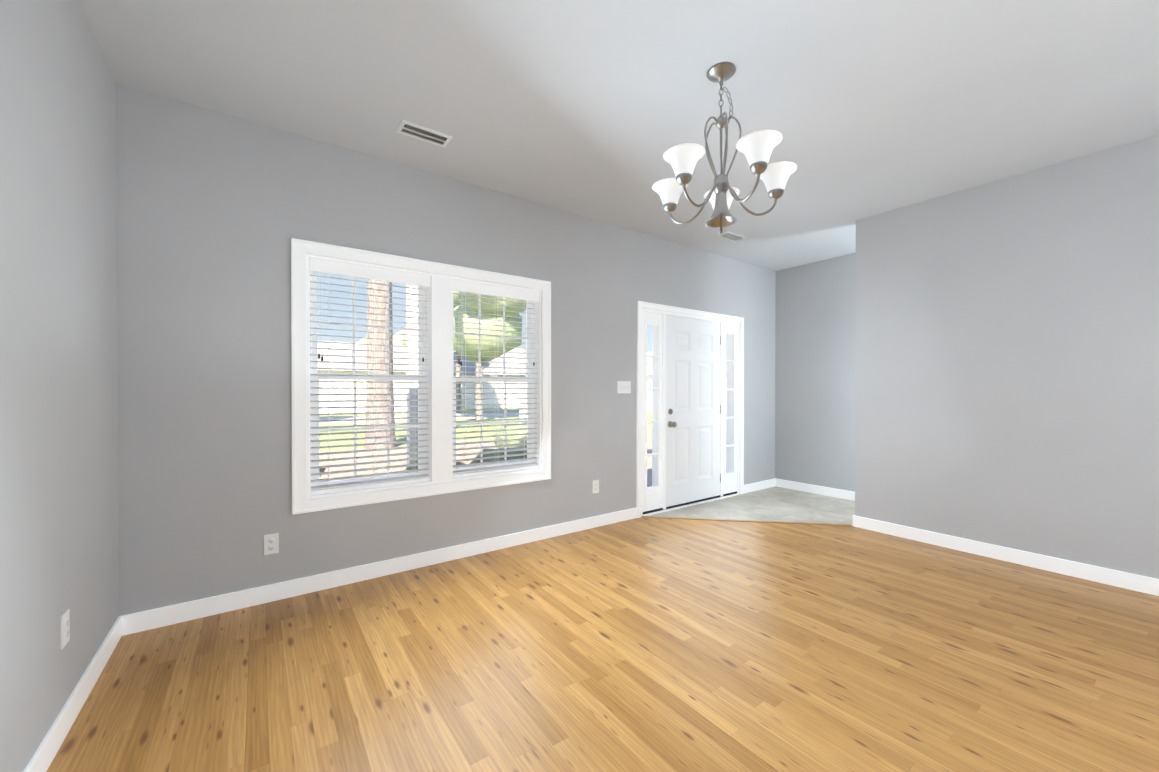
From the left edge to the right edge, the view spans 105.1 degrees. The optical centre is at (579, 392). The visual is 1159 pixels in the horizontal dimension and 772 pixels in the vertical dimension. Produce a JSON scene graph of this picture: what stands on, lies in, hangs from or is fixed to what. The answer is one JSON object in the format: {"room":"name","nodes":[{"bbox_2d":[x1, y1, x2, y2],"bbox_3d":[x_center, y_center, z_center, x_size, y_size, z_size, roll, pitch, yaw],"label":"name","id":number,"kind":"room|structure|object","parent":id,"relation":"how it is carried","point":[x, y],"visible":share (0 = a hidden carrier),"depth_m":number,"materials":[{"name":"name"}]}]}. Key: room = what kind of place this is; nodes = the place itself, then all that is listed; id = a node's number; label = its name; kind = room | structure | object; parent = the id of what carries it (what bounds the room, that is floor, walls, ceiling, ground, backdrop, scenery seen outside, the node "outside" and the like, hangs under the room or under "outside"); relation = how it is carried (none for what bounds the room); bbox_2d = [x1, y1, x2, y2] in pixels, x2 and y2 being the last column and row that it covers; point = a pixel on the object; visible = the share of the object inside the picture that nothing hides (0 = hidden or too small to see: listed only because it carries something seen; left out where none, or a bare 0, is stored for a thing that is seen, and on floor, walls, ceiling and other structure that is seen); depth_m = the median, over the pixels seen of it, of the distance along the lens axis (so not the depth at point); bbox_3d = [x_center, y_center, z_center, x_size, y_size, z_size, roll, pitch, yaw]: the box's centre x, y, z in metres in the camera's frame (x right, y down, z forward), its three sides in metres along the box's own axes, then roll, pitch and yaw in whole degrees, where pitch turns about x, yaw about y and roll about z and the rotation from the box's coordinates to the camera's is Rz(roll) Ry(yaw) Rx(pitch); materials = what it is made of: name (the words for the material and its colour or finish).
{"room":"empty dining room","nodes":[
{"label":"empty dining room","id":0,"kind":"room"},
{"bbox_2d":[0,0,118,771],"bbox_3d":[-0.882,-0.149,0.117,0.160,2.740,5.030,0,0,-36],"label":"wall","id":1,"kind":"structure","parent":0,"point":[58,410],"depth_m":1.52,"materials":[{"name":"grey paint"}]},
{"bbox_2d":[61,609,69,648],"bbox_3d":[-1.842,0.847,1.594,0.009,0.115,0.070,0,0,-36],"label":"electrical outlet","id":2,"kind":"object","parent":1,"relation":"attached to","point":[65,627],"visible":1,"depth_m":1.59,"materials":[{"name":"white plastic"}]},
{"bbox_2d":[23,615,126,771],"bbox_3d":[-0.865,1.170,0.253,0.018,0.100,4.840,0,0,-36],"label":"baseboard","id":3,"kind":"structure","parent":1,"relation":"attached to","point":[53,738],"depth_m":1.64,"materials":[{"name":"white wood"}]},
{"bbox_2d":[116,83,775,615],"bbox_3d":[0.056,-0.168,3.999,6.230,2.740,0.160,0,0,-36],"label":"wall","id":4,"kind":"structure","parent":0,"point":[218,213],"depth_m":2.60,"materials":[{"name":"grey paint"}]},
{"bbox_2d":[264,533,278,554],"bbox_3d":[-1.782,0.877,2.570,0.070,0.115,0.009,0,0,-36],"label":"electrical outlet","id":5,"kind":"object","parent":4,"relation":"attached to","point":[271,543],"visible":1,"depth_m":2.57,"materials":[{"name":"white plastic"}]},
{"bbox_2d":[127,508,636,634],"bbox_3d":[-0.856,1.156,3.236,3.470,0.100,0.018,0,0,-36],"label":"baseboard","id":6,"kind":"structure","parent":4,"relation":"attached to","point":[141,621],"depth_m":2.78,"materials":[{"name":"white wood"}]},
{"bbox_2d":[291,238,550,514],"bbox_3d":[-1.014,-0.097,3.205,1.795,1.625,0.183,0,0,-36],"label":"window","id":7,"kind":"structure","parent":4,"relation":"in","point":[440,397],"depth_m":3.12,"materials":[{"name":"white wood"}]},
{"bbox_2d":[309,258,429,494],"bbox_3d":[-1.352,-0.097,2.921,0.724,1.435,0.075,0,0,-36],"label":"window blind","id":8,"kind":"object","parent":7,"relation":"attached to","point":[349,270],"visible":0.98,"depth_m":2.89,"materials":[{"name":"white plastic"}]},
{"bbox_2d":[453,279,538,477],"bbox_3d":[-0.638,-0.100,3.437,0.724,1.435,0.075,0,0,-36],"label":"window blind","id":9,"kind":"object","parent":7,"relation":"attached to","point":[485,289],"visible":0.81,"depth_m":3.42,"materials":[{"name":"white plastic"}]},
{"bbox_2d":[592,480,598,492],"bbox_3d":[0.146,0.840,3.965,0.070,0.115,0.009,0,0,-36],"label":"electrical outlet","id":10,"kind":"object","parent":4,"relation":"attached to","point":[595,486],"visible":1,"depth_m":3.96,"materials":[{"name":"white plastic"}]},
{"bbox_2d":[617,381,630,392],"bbox_3d":[0.421,-0.049,4.152,0.166,0.115,0.019,0,0,-36],"label":"switch plate","id":11,"kind":"object","parent":4,"relation":"attached to","point":[623,386],"visible":1,"depth_m":4.15,"materials":[{"name":"white plastic"}]},
{"bbox_2d":[636,301,743,517],"bbox_3d":[1.194,0.161,4.808,1.700,2.075,0.185,0,0,-36],"label":"door frame","id":12,"kind":"structure","parent":4,"relation":"attached to","point":[651,500],"depth_m":4.50,"materials":[{"name":"white wood"}]},
{"bbox_2d":[666,315,720,506],"bbox_3d":[1.243,0.189,4.750,0.896,1.954,0.117,0,0,-36],"label":"door","id":13,"kind":"structure","parent":4,"relation":"in","point":[693,413],"depth_m":4.74,"materials":[{"name":"white wood"}]},
{"bbox_2d":[744,478,774,492],"bbox_3d":[2.203,1.145,5.448,0.680,0.100,0.018,0,0,-36],"label":"baseboard","id":14,"kind":"structure","parent":4,"relation":"attached to","point":[769,483],"depth_m":5.44,"materials":[{"name":"white wood"}]},
{"bbox_2d":[46,517,1158,771],"bbox_3d":[1.114,1.243,1.648,4.960,0.060,4.940,0,0,-36],"label":"floor","id":15,"kind":"structure","parent":0,"point":[658,645],"depth_m":1.95,"materials":[{"name":"brown wood"}]},
{"bbox_2d":[642,516,851,525],"bbox_3d":[1.519,1.198,4.150,1.888,0.007,0.040,0,0,8],"label":"transition strip","id":16,"kind":"object","parent":15,"relation":"on","point":[747,520],"visible":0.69,"depth_m":4.14,"materials":[{"name":"brown wood"}]},
{"bbox_2d":[78,0,1158,270],"bbox_3d":[1.530,-1.603,1.954,6.230,0.150,5.190,0,0,-36],"label":"ceiling","id":17,"kind":"structure","parent":0,"point":[598,108],"depth_m":2.23,"materials":[{"name":"paint"}]},
{"bbox_2d":[396,120,452,147],"bbox_3d":[-0.917,-1.525,2.630,0.290,0.011,0.135,0,0,-36],"label":"ceiling vent","id":18,"kind":"object","parent":17,"relation":"in","point":[410,129],"visible":1,"depth_m":2.62,"materials":[{"name":"white metal"}]},
{"bbox_2d":[652,62,796,233],"bbox_3d":[0.656,-1.143,2.108,0.658,0.772,0.682,0,0,-36],"label":"chandelier","id":19,"kind":"object","parent":17,"relation":"hanging from","point":[756,148],"visible":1,"depth_m":2.08,"materials":[{"name":"silver metal"}]},
{"bbox_2d":[717,231,745,241],"bbox_3d":[1.500,-1.534,4.377,0.290,0.011,0.135,0,0,-36],"label":"ceiling vent","id":20,"kind":"object","parent":17,"relation":"in","point":[731,236],"visible":1,"depth_m":4.36,"materials":[{"name":"white"}]},
{"bbox_2d":[649,486,854,524],"bbox_3d":[1.901,1.229,4.526,2.410,0.060,1.480,0,0,-36],"label":"floor","id":21,"kind":"structure","parent":0,"point":[775,503],"depth_m":4.59,"materials":[{"name":"tile"}]},
{"bbox_2d":[775,253,855,491],"bbox_3d":[4.036,-0.167,3.675,0.160,2.740,5.030,0,0,-36],"label":"wall","id":22,"kind":"structure","parent":0,"point":[814,373],"depth_m":5.25,"materials":[{"name":"grey paint"}]},
{"bbox_2d":[775,478,854,500],"bbox_3d":[3.917,1.153,3.694,0.018,0.100,4.870,0,0,-36],"label":"baseboard","id":23,"kind":"structure","parent":22,"relation":"attached to","point":[827,491],"depth_m":5.24,"materials":[{"name":"white wood"}]},
{"bbox_2d":[855,134,1158,578],"bbox_3d":[3.550,-0.161,2.589,0.120,2.740,3.520,0,0,-36],"label":"wall","id":24,"kind":"structure","parent":0,"point":[1007,362],"depth_m":3.11,"materials":[{"name":"grey paint"}]},
{"bbox_2d":[853,515,1158,595],"bbox_3d":[3.483,1.159,2.574,0.022,0.100,3.504,0,0,-36],"label":"baseboard","id":25,"kind":"structure","parent":24,"relation":"attached to","point":[1130,581],"depth_m":3.11,"materials":[{"name":"white wood"}]},
{"label":"outside","id":26,"kind":"structure","parent":0,"visible":0},
{"bbox_2d":[319,406,726,486],"bbox_3d":[-15.257,1.597,46.514,110.000,0.300,86.670,0,0,-36],"label":"ground","id":27,"kind":"structure","parent":26,"point":[649,445],"depth_m":14.51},
{"bbox_2d":[317,340,406,413],"bbox_3d":[-19.319,-1.358,37.186,11.300,5.700,10.000,0,0,-36],"label":"house","id":28,"kind":"structure","parent":27,"relation":"on","point":[348,365],"depth_m":33.74,"materials":[{"name":"white"}]},
{"bbox_2d":[364,279,396,448],"bbox_3d":[-5.927,-8.570,12.832,7.545,20.558,6.779,0,0,-36],"label":"pine tree","id":29,"kind":"object","parent":27,"relation":"on","point":[380,342],"depth_m":12.70,"materials":[{"name":"brown plant"}]},
{"bbox_2d":[406,285,417,463],"bbox_3d":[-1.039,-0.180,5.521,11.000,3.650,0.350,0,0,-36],"label":"porch post","id":30,"kind":"object","parent":27,"relation":"on","point":[409,337],"depth_m":4.87,"materials":[{"name":"grey wood"}]},
{"bbox_2d":[320,422,526,475],"bbox_3d":[-1.736,1.119,8.096,10.345,1.200,7.244,0,0,-36],"label":"shrubs","id":31,"kind":"object","parent":27,"relation":"on","point":[499,448],"depth_m":5.21,"materials":[{"name":"green plant"}]},
{"bbox_2d":[356,291,525,419],"bbox_3d":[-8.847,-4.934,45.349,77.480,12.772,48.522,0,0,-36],"label":"tree","id":32,"kind":"object","parent":27,"relation":"on","point":[474,342],"depth_m":22.35,"materials":[{"name":"green plant"}]},
{"bbox_2d":[454,351,526,408],"bbox_3d":[-7.954,-1.504,46.641,12.800,5.900,10.000,0,0,-36],"label":"house","id":33,"kind":"structure","parent":27,"relation":"on","point":[508,370],"depth_m":41.64,"materials":[{"name":"grey"}]},
{"bbox_2d":[519,410,526,422],"bbox_3d":[-0.302,0.869,16.025,2.020,1.450,4.400,0,0,-36],"label":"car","id":34,"kind":"object","parent":27,"relation":"on","point":[521,411],"depth_m":17.00,"materials":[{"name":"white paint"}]},
{"bbox_2d":[647,352,726,407],"bbox_3d":[8.595,-1.517,49.355,12.800,5.900,11.000,0,0,-36],"label":"house","id":35,"kind":"structure","parent":27,"relation":"on","point":[649,375],"depth_m":42.09,"materials":[{"name":"white"}]}
]}

